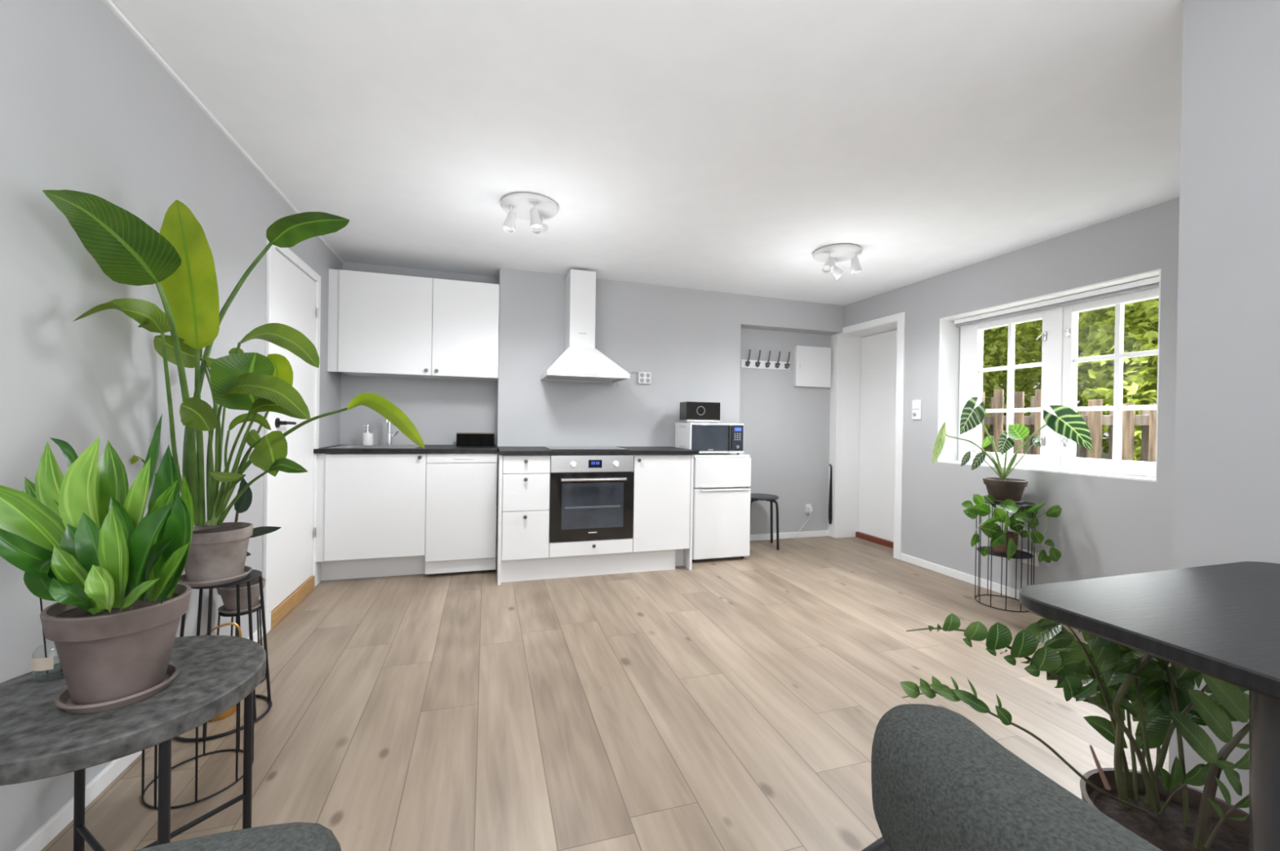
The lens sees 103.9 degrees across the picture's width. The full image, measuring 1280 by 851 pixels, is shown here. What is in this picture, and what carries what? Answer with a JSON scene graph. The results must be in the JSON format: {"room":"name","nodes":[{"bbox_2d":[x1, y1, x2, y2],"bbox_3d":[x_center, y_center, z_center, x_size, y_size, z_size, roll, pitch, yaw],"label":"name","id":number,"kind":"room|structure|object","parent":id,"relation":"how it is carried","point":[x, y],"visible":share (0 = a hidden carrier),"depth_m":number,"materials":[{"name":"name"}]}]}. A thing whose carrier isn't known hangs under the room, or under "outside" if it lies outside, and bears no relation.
{"room":"kitchen","nodes":[
{"label":"kitchen","id":0,"kind":"room"},
{"bbox_2d":[0,0,342,850],"bbox_3d":[-1.481,-0.110,0.851,0.200,2.360,6.900,1,0,-17],"label":"wall","id":1,"kind":"structure","parent":0,"point":[86,107],"depth_m":1.40,"materials":[{"name":"grey paint"}]},
{"bbox_2d":[13,625,262,850],"bbox_3d":[-1.140,1.052,0.057,0.014,0.052,5.163,1,0,-17],"label":"baseboard","id":2,"kind":"structure","parent":1,"relation":"attached to","point":[49,830],"depth_m":1.35,"materials":[{"name":"white paint"}]},
{"bbox_2d":[102,0,343,263],"bbox_3d":[-1.310,-1.219,0.706,0.012,0.014,6.539,1,0,-17],"label":"trim","id":3,"kind":"structure","parent":1,"relation":"attached to","point":[109,3],"depth_m":1.86,"materials":[{"name":"white paint"}]},
{"bbox_2d":[262,239,320,634],"bbox_3d":[-1.982,0.039,2.913,0.058,2.030,0.807,1,0,-17],"label":"door","id":4,"kind":"structure","parent":1,"relation":"in","point":[293,299],"depth_m":2.88,"materials":[{"name":"white paint"}]},
{"bbox_2d":[184,522,253,582],"bbox_3d":[-1.531,0.458,1.808,0.212,0.178,0.212,1,0,-17],"label":"pot","id":5,"kind":"object","parent":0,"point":[217,553],"depth_m":1.75,"materials":[{"name":"ceramic"}]},
{"bbox_2d":[339,262,844,534],"bbox_3d":[-0.029,-0.103,4.573,4.766,2.360,0.640,1,0,-17],"label":"wall","id":6,"kind":"structure","parent":0,"point":[692,344],"depth_m":4.26,"materials":[{"name":"grey paint"}]},
{"bbox_2d":[327,269,435,378],"bbox_3d":[-1.905,-0.734,3.748,0.676,0.717,0.379,1,0,-17],"label":"upper cabinet","id":7,"kind":"object","parent":6,"relation":"attached to","point":[380,325],"visible":0.99,"depth_m":3.59,"materials":[{"name":"white wood"}]},
{"bbox_2d":[431,278,499,381],"bbox_3d":[-1.355,-0.727,3.918,0.472,0.717,0.379,1,0,-17],"label":"upper cabinet","id":8,"kind":"object","parent":6,"relation":"attached to","point":[465,341],"visible":1,"depth_m":3.76,"materials":[{"name":"white wood"}]},
{"bbox_2d":[540,269,630,382],"bbox_3d":[-0.429,-0.772,3.857,0.606,0.832,0.482,1,0,-17],"label":"range hood","id":9,"kind":"object","parent":6,"relation":"attached to","point":[580,361],"visible":1,"depth_m":3.82,"materials":[{"name":"white metal"}]},
{"bbox_2d":[638,372,650,384],"bbox_3d":[0.039,-0.403,4.243,0.108,0.098,0.026,1,0,-17],"label":"double socket","id":10,"kind":"object","parent":6,"relation":"attached to","point":[644,378],"visible":1,"depth_m":4.23,"materials":[{"name":"white plastic"}]},
{"bbox_2d":[740,349,790,370],"bbox_3d":[1.207,-0.624,4.745,0.518,0.165,0.085,1,0,-17],"label":"coat rack","id":11,"kind":"object","parent":6,"relation":"attached to","point":[748,363],"visible":1,"depth_m":4.75,"materials":[{"name":"white paint"}]},
{"bbox_2d":[760,506,812,540],"bbox_3d":[1.413,0.944,4.821,0.562,0.302,0.031,1,0,-17],"label":"plug","id":12,"kind":"object","parent":6,"relation":"attached to","point":[809,508],"visible":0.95,"depth_m":4.88,"materials":[{"name":"white plastic"}]},
{"bbox_2d":[750,530,828,541],"bbox_3d":[1.309,1.067,4.827,1.230,0.058,0.014,1,0,-17],"label":"baseboard","id":13,"kind":"structure","parent":6,"relation":"attached to","point":[817,533],"depth_m":4.87,"materials":[{"name":"white paint"}]},
{"bbox_2d":[804,504,811,513],"bbox_3d":[1.653,0.818,4.925,0.060,0.085,0.026,1,0,-17],"label":"wall socket","id":14,"kind":"object","parent":6,"relation":"attached to","point":[806,505],"visible":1,"depth_m":4.91,"materials":[{"name":"white plastic"}]},
{"bbox_2d":[793,345,831,387],"bbox_3d":[1.697,-0.575,4.916,0.402,0.394,0.047,1,0,-17],"label":"box","id":15,"kind":"object","parent":6,"relation":"attached to","point":[812,365],"visible":1,"depth_m":4.89,"materials":[{"name":"white paint"}]},
{"bbox_2d":[40,536,1170,850],"bbox_3d":[0.921,1.153,1.601,5.466,0.100,6.900,1,0,-17],"label":"floor","id":16,"kind":"structure","parent":0,"point":[737,704],"depth_m":1.92,"materials":[{"name":"brown wood"}]},
{"bbox_2d":[0,635,266,850],"bbox_3d":[-1.159,0.824,1.110,0.524,0.500,0.524,1,0,-17],"label":"round side table","id":17,"kind":"object","parent":16,"relation":"on","point":[39,740],"visible":0.77,"depth_m":1.02,"materials":[{"name":"grey stone"}]},
{"bbox_2d":[31,598,62,679],"bbox_3d":[-1.333,0.471,1.140,0.070,0.200,0.069,1,0,-17],"label":"reed diffuser","id":18,"kind":"object","parent":17,"relation":"on","point":[46,664],"visible":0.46,"depth_m":1.11,"materials":[{"name":"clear glass"}]},
{"bbox_2d":[0,413,194,713],"bbox_3d":[-1.112,0.273,1.030,0.421,0.604,0.325,1,0,-17],"label":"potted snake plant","id":19,"kind":"object","parent":17,"relation":"on","point":[82,540],"visible":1,"depth_m":1.00,"materials":[{"name":"green plant"}]},
{"bbox_2d":[141,689,254,809],"bbox_3d":[-1.332,0.896,1.519,0.258,0.346,0.258,1,0,-17],"label":"plant stand","id":20,"kind":"object","parent":16,"relation":"on","point":[237,749],"visible":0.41,"depth_m":1.45,"materials":[{"name":"black metal"}]},
{"bbox_2d":[173,569,272,742],"bbox_3d":[-1.514,0.810,1.824,0.287,0.510,0.287,1,0,-17],"label":"plant stand","id":21,"kind":"object","parent":16,"relation":"on","point":[254,575],"visible":0.44,"depth_m":1.80,"materials":[{"name":"black metal"}]},
{"bbox_2d":[42,189,425,587],"bbox_3d":[-1.247,-0.088,1.677,0.823,1.294,0.748,1,0,-36],"label":"potted plant","id":22,"kind":"object","parent":21,"relation":"on","point":[178,259],"visible":0.96,"depth_m":1.64,"materials":[{"name":"green plant"}]},
{"bbox_2d":[204,622,242,722],"bbox_3d":[-1.532,0.899,1.842,0.141,0.333,0.104,1,0,20],"label":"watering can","id":23,"kind":"object","parent":16,"relation":"on","point":[233,710],"visible":0.21,"depth_m":1.84,"materials":[{"name":"metal"}]},
{"bbox_2d":[132,822,341,850],"bbox_3d":[-0.389,0.709,0.133,0.589,0.763,0.604,1,0,-28],"label":"dining chair","id":24,"kind":"object","parent":16,"relation":"on","point":[298,836],"visible":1,"depth_m":0.40,"materials":[{"name":"grey fabric"}]},
{"bbox_2d":[217,606,266,684],"bbox_3d":[-1.649,0.909,2.069,0.177,0.306,0.177,1,0,-17],"label":"plant stand","id":25,"kind":"object","parent":16,"relation":"on","point":[258,611],"visible":0.23,"depth_m":2.06,"materials":[{"name":"black metal"}]},
{"bbox_2d":[216,478,280,614],"bbox_3d":[-1.584,0.475,1.998,0.340,0.566,0.184,1,0,42],"label":"rubber plant","id":26,"kind":"object","parent":25,"relation":"on","point":[228,594],"visible":0.49,"depth_m":2.00,"materials":[{"name":"green plant"}]},
{"bbox_2d":[315,453,426,585],"bbox_3d":[-1.887,0.619,3.627,0.674,0.868,0.640,1,0,-17],"label":"base cabinet","id":27,"kind":"object","parent":16,"relation":"on","point":[371,508],"visible":0.91,"depth_m":3.36,"materials":[{"name":"white wood"}]},
{"bbox_2d":[313,444,497,453],"bbox_3d":[-1.655,0.171,3.698,1.147,0.030,0.636,1,0,-17],"label":"countertop","id":28,"kind":"structure","parent":27,"relation":"on","point":[429,449],"depth_m":3.42,"materials":[{"name":"black stone"}]},
{"bbox_2d":[328,444,419,454],"bbox_3d":[-1.880,0.223,3.616,0.530,0.146,0.465,1,0,-17],"label":"sink","id":29,"kind":"object","parent":28,"relation":"in","point":[345,446],"visible":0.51,"depth_m":3.73,"materials":[{"name":"metal"}]},
{"bbox_2d":[361,424,373,445],"bbox_3d":[-2.039,0.070,3.747,0.076,0.154,0.076,1,0,-17],"label":"soap dispenser","id":30,"kind":"object","parent":29,"relation":"on","point":[367,437],"visible":1,"depth_m":3.72,"materials":[{"name":"white plastic"}]},
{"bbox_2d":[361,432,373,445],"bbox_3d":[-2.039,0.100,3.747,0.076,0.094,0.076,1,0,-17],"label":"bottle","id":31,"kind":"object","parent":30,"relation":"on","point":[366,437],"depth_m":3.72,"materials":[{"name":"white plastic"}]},
{"bbox_2d":[385,418,398,445],"bbox_3d":[-1.894,0.004,3.763,0.089,0.290,0.132,1,0,12],"label":"kitchen faucet","id":32,"kind":"object","parent":28,"relation":"on","point":[389,435],"visible":0.72,"depth_m":3.80,"materials":[{"name":"silver metal"}]},
{"bbox_2d":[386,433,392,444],"bbox_3d":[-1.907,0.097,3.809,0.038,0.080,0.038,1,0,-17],"label":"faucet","id":33,"kind":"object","parent":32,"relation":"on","point":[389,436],"depth_m":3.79,"materials":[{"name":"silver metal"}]},
{"bbox_2d":[456,432,494,446],"bbox_3d":[-1.300,0.110,3.964,0.284,0.101,0.144,1,0,-17],"label":"box","id":34,"kind":"object","parent":28,"relation":"on","point":[463,439],"visible":1,"depth_m":3.90,"materials":[{"name":"black plastic"}]},
{"bbox_2d":[425,453,497,575],"bbox_3d":[-1.339,0.627,3.802,0.472,0.867,0.612,1,0,-17],"label":"dishwasher","id":35,"kind":"object","parent":16,"relation":"on","point":[460,521],"visible":0.99,"depth_m":3.52,"materials":[{"name":"white plastic"}]},
{"bbox_2d":[496,452,675,585],"bbox_3d":[-0.411,0.640,3.805,1.290,0.868,0.612,1,0,-17],"label":"base cabinet","id":36,"kind":"object","parent":16,"relation":"on","point":[523,482],"depth_m":3.44,"materials":[{"name":"white wood"}]},
{"bbox_2d":[549,454,634,542],"bbox_3d":[-0.404,0.507,3.765,0.596,0.598,0.593,1,0,-17],"label":"oven","id":37,"kind":"object","parent":36,"relation":"in","point":[591,497],"visible":1,"depth_m":3.52,"materials":[{"name":"glass"}]},
{"bbox_2d":[497,446,699,455],"bbox_3d":[-0.334,0.191,3.828,1.441,0.030,0.608,1,0,-17],"label":"countertop","id":38,"kind":"structure","parent":36,"relation":"on","point":[503,451],"depth_m":3.58,"materials":[{"name":"black stone"}]},
{"bbox_2d":[543,446,629,450],"bbox_3d":[-0.417,0.172,3.812,0.570,0.005,0.470,1,0,-17],"label":"induction hob","id":39,"kind":"object","parent":38,"relation":"in","point":[552,448],"visible":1,"depth_m":3.71,"materials":[{"name":"black glass"}]},
{"bbox_2d":[631,454,693,570],"bbox_3d":[0.091,0.647,3.959,0.462,0.868,0.612,1,0,-17],"label":"base cabinet","id":40,"kind":"object","parent":16,"relation":"on","point":[663,484],"visible":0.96,"depth_m":3.69,"materials":[{"name":"white wood"}]},
{"bbox_2d":[692,453,751,562],"bbox_3d":[0.604,0.662,4.186,0.496,0.852,0.424,1,0,-17],"label":"fridge","id":41,"kind":"object","parent":16,"relation":"on","point":[722,482],"visible":0.7,"depth_m":3.99,"materials":[{"name":"white plastic"}]},
{"bbox_2d":[675,422,743,454],"bbox_3d":[0.577,0.108,4.177,0.476,0.256,0.357,1,0,-17],"label":"microwave","id":42,"kind":"object","parent":41,"relation":"on","point":[704,437],"visible":0.88,"depth_m":4.03,"materials":[{"name":"white plastic"}]},
{"bbox_2d":[679,401,721,423],"bbox_3d":[0.503,-0.107,4.181,0.308,0.172,0.163,1,0,-17],"label":"radio","id":43,"kind":"object","parent":42,"relation":"on","point":[690,411],"visible":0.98,"depth_m":4.11,"materials":[{"name":"black plastic"}]},
{"bbox_2d":[749,493,778,550],"bbox_3d":[1.098,0.865,4.551,0.311,0.458,0.311,1,0,-3],"label":"round stool","id":44,"kind":"object","parent":16,"relation":"on","point":[753,497],"visible":0.66,"depth_m":4.44,"materials":[{"name":"black metal"}]},
{"bbox_2d":[974,499,1035,612],"bbox_3d":[2.288,0.798,3.144,0.304,0.638,0.304,1,0,-17],"label":"plant stand","id":45,"kind":"object","parent":16,"relation":"on","point":[1019,554],"visible":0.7,"depth_m":3.10,"materials":[{"name":"black metal"}]},
{"bbox_2d":[977,546,1033,559],"bbox_3d":[2.288,0.796,3.144,0.288,0.006,0.288,1,0,-17],"label":"shelf","id":46,"kind":"object","parent":45,"relation":"attached to","point":[1025,555],"depth_m":3.08,"materials":[{"name":"black metal"}]},
{"bbox_2d":[961,494,1062,563],"bbox_3d":[2.160,0.609,2.990,0.546,0.389,0.356,1,0,-17],"label":"pothos","id":47,"kind":"object","parent":45,"relation":"on","point":[990,529],"visible":0.98,"depth_m":2.94,"materials":[{"name":"plant"}]},
{"bbox_2d":[932,396,1092,504],"bbox_3d":[2.182,0.147,3.084,0.815,0.661,0.387,1,0,12],"label":"potted alocasia","id":48,"kind":"object","parent":45,"relation":"on","point":[1068,423],"visible":0.96,"depth_m":3.05,"materials":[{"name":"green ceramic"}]},
{"bbox_2d":[861,703,1162,850],"bbox_3d":[0.568,0.722,0.455,0.604,0.763,0.589,1,0,-21],"label":"dining chair","id":49,"kind":"object","parent":16,"relation":"on","point":[940,783],"visible":1,"depth_m":0.49,"materials":[{"name":"grey fabric"}]},
{"bbox_2d":[900,613,1248,850],"bbox_3d":[0.879,0.726,0.926,0.879,0.757,0.352,1,0,-17],"label":"plant","id":50,"kind":"object","parent":16,"relation":"on","point":[1159,806],"visible":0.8,"depth_m":0.98,"materials":[{"name":"green plant"}]},
{"bbox_2d":[1018,561,1279,850],"bbox_3d":[1.331,0.719,0.291,0.849,0.790,1.662,1,0,-17],"label":"dining table","id":51,"kind":"object","parent":16,"relation":"on","point":[1221,622],"visible":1,"depth_m":0.80,"materials":[{"name":"black wood"}]},
{"bbox_2d":[111,0,1183,306],"bbox_3d":[0.958,-1.254,1.592,5.466,0.195,6.900,1,0,-17],"label":"ceiling","id":52,"kind":"structure","parent":0,"point":[710,145],"depth_m":1.97,"materials":[{"name":"paint"}]},
{"bbox_2d":[500,192,558,235],"bbox_3d":[-0.608,-1.128,2.754,0.310,0.174,0.310,1,0,-17],"label":"ceiling spotlight","id":53,"kind":"object","parent":52,"relation":"attached to","point":[535,208],"visible":1,"depth_m":2.69,"materials":[{"name":"white metal"}]},
{"bbox_2d":[813,244,862,279],"bbox_3d":[1.323,-1.085,3.370,0.316,0.174,0.310,1,0,-17],"label":"ceiling spotlight","id":54,"kind":"object","parent":52,"relation":"attached to","point":[831,255],"visible":1,"depth_m":3.30,"materials":[{"name":"white metal"}]},
{"bbox_2d":[992,529,1018,554],"bbox_3d":[2.289,0.731,3.143,0.140,0.125,0.140,1,0,-17],"label":"pot","id":55,"kind":"object","parent":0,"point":[1014,535],"depth_m":3.09,"materials":[{"name":"brown ceramic"}]},
{"bbox_2d":[982,477,1028,502],"bbox_3d":[2.289,0.405,3.141,0.232,0.135,0.232,1,0,-17],"label":"pot","id":56,"kind":"object","parent":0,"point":[1002,489],"depth_m":3.07,"materials":[{"name":"brown ceramic"}]},
{"bbox_2d":[844,197,1179,590],"bbox_3d":[2.487,-0.062,3.683,0.320,2.360,3.823,1,0,-17],"label":"wall","id":57,"kind":"structure","parent":0,"point":[1104,526],"depth_m":3.07,"materials":[{"name":"grey paint"}]},
{"bbox_2d":[827,311,905,559],"bbox_3d":[2.187,0.084,4.617,0.331,2.052,0.915,1,0,-17],"label":"door","id":58,"kind":"structure","parent":57,"relation":"in","point":[867,389],"depth_m":4.85,"materials":[{"name":"white paint"}]},
{"bbox_2d":[828,464,832,524],"bbox_3d":[1.883,0.679,4.964,0.038,0.592,0.061,1,0,-17],"label":"long shoehorn","id":59,"kind":"object","parent":58,"relation":"hanging from","point":[830,498],"visible":1,"depth_m":4.94,"materials":[{"name":"black plastic"}]},
{"bbox_2d":[911,400,921,419],"bbox_3d":[2.210,-0.126,4.005,0.023,0.158,0.087,1,0,-17],"label":"light switch","id":60,"kind":"object","parent":57,"relation":"attached to","point":[916,404],"visible":1,"depth_m":4.00,"materials":[{"name":"white plastic"}]},
{"bbox_2d":[900,553,1019,599],"bbox_3d":[2.515,1.092,2.975,0.014,0.058,2.431,1,0,-17],"label":"baseboard","id":61,"kind":"structure","parent":57,"relation":"attached to","point":[1011,592],"depth_m":3.61,"materials":[{"name":"white paint"}]},
{"bbox_2d":[937,269,1160,482],"bbox_3d":[2.614,-0.260,3.178,0.261,1.096,1.429,1,0,-17],"label":"window","id":62,"kind":"structure","parent":57,"relation":"in","point":[961,370],"depth_m":3.20,"materials":[{"name":"white paint"}]},
{"bbox_2d":[954,275,1159,327],"bbox_3d":[2.595,-0.771,3.222,0.045,0.052,1.245,1,0,-17],"label":"roller blind","id":63,"kind":"object","parent":62,"relation":"attached to","point":[1153,282],"visible":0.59,"depth_m":3.08,"materials":[{"name":"white paint"}]},
{"bbox_2d":[1168,0,1279,813],"bbox_3d":[2.786,-0.044,0.165,1.820,2.360,3.077,1,0,-17],"label":"wall","id":64,"kind":"structure","parent":0,"point":[1227,475],"depth_m":1.27,"materials":[{"name":"grey paint"}]},
{"label":"outside","id":65,"kind":"structure","parent":0,"visible":0},
{"bbox_2d":[985,436,1141,461],"bbox_3d":[17.890,0.927,15.977,36.380,0.350,60.000,1,0,-17],"label":"ground","id":66,"kind":"structure","parent":65,"point":[1104,456],"depth_m":12.47,"materials":[{"name":"soil"}]},
{"bbox_2d":[982,320,1042,452],"bbox_3d":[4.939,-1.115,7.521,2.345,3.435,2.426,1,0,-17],"label":"tree","id":67,"kind":"object","parent":66,"relation":"on","point":[1024,332],"visible":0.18,"depth_m":6.75,"materials":[{"name":"green plant"}]},
{"bbox_2d":[981,389,1156,462],"bbox_3d":[3.896,0.095,5.099,0.130,0.977,5.154,1,0,-17],"label":"fence","id":68,"kind":"object","parent":66,"relation":"on","point":[1094,420],"visible":0.12,"depth_m":4.44,"materials":[{"name":"brown wood"}]},
{"bbox_2d":[1037,304,1158,453],"bbox_3d":[8.301,-2.158,7.794,3.615,5.623,3.620,1,0,-17],"label":"tree","id":69,"kind":"object","parent":66,"relation":"on","point":[1081,402],"visible":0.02,"depth_m":7.99,"materials":[{"name":"green plant"}]},
{"bbox_2d":[1076,297,1159,462],"bbox_3d":[5.619,-1.114,5.243,2.151,3.470,2.126,1,0,-17],"label":"tree","id":70,"kind":"object","parent":66,"relation":"on","point":[1144,316],"visible":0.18,"depth_m":5.19,"materials":[{"name":"green plant"}]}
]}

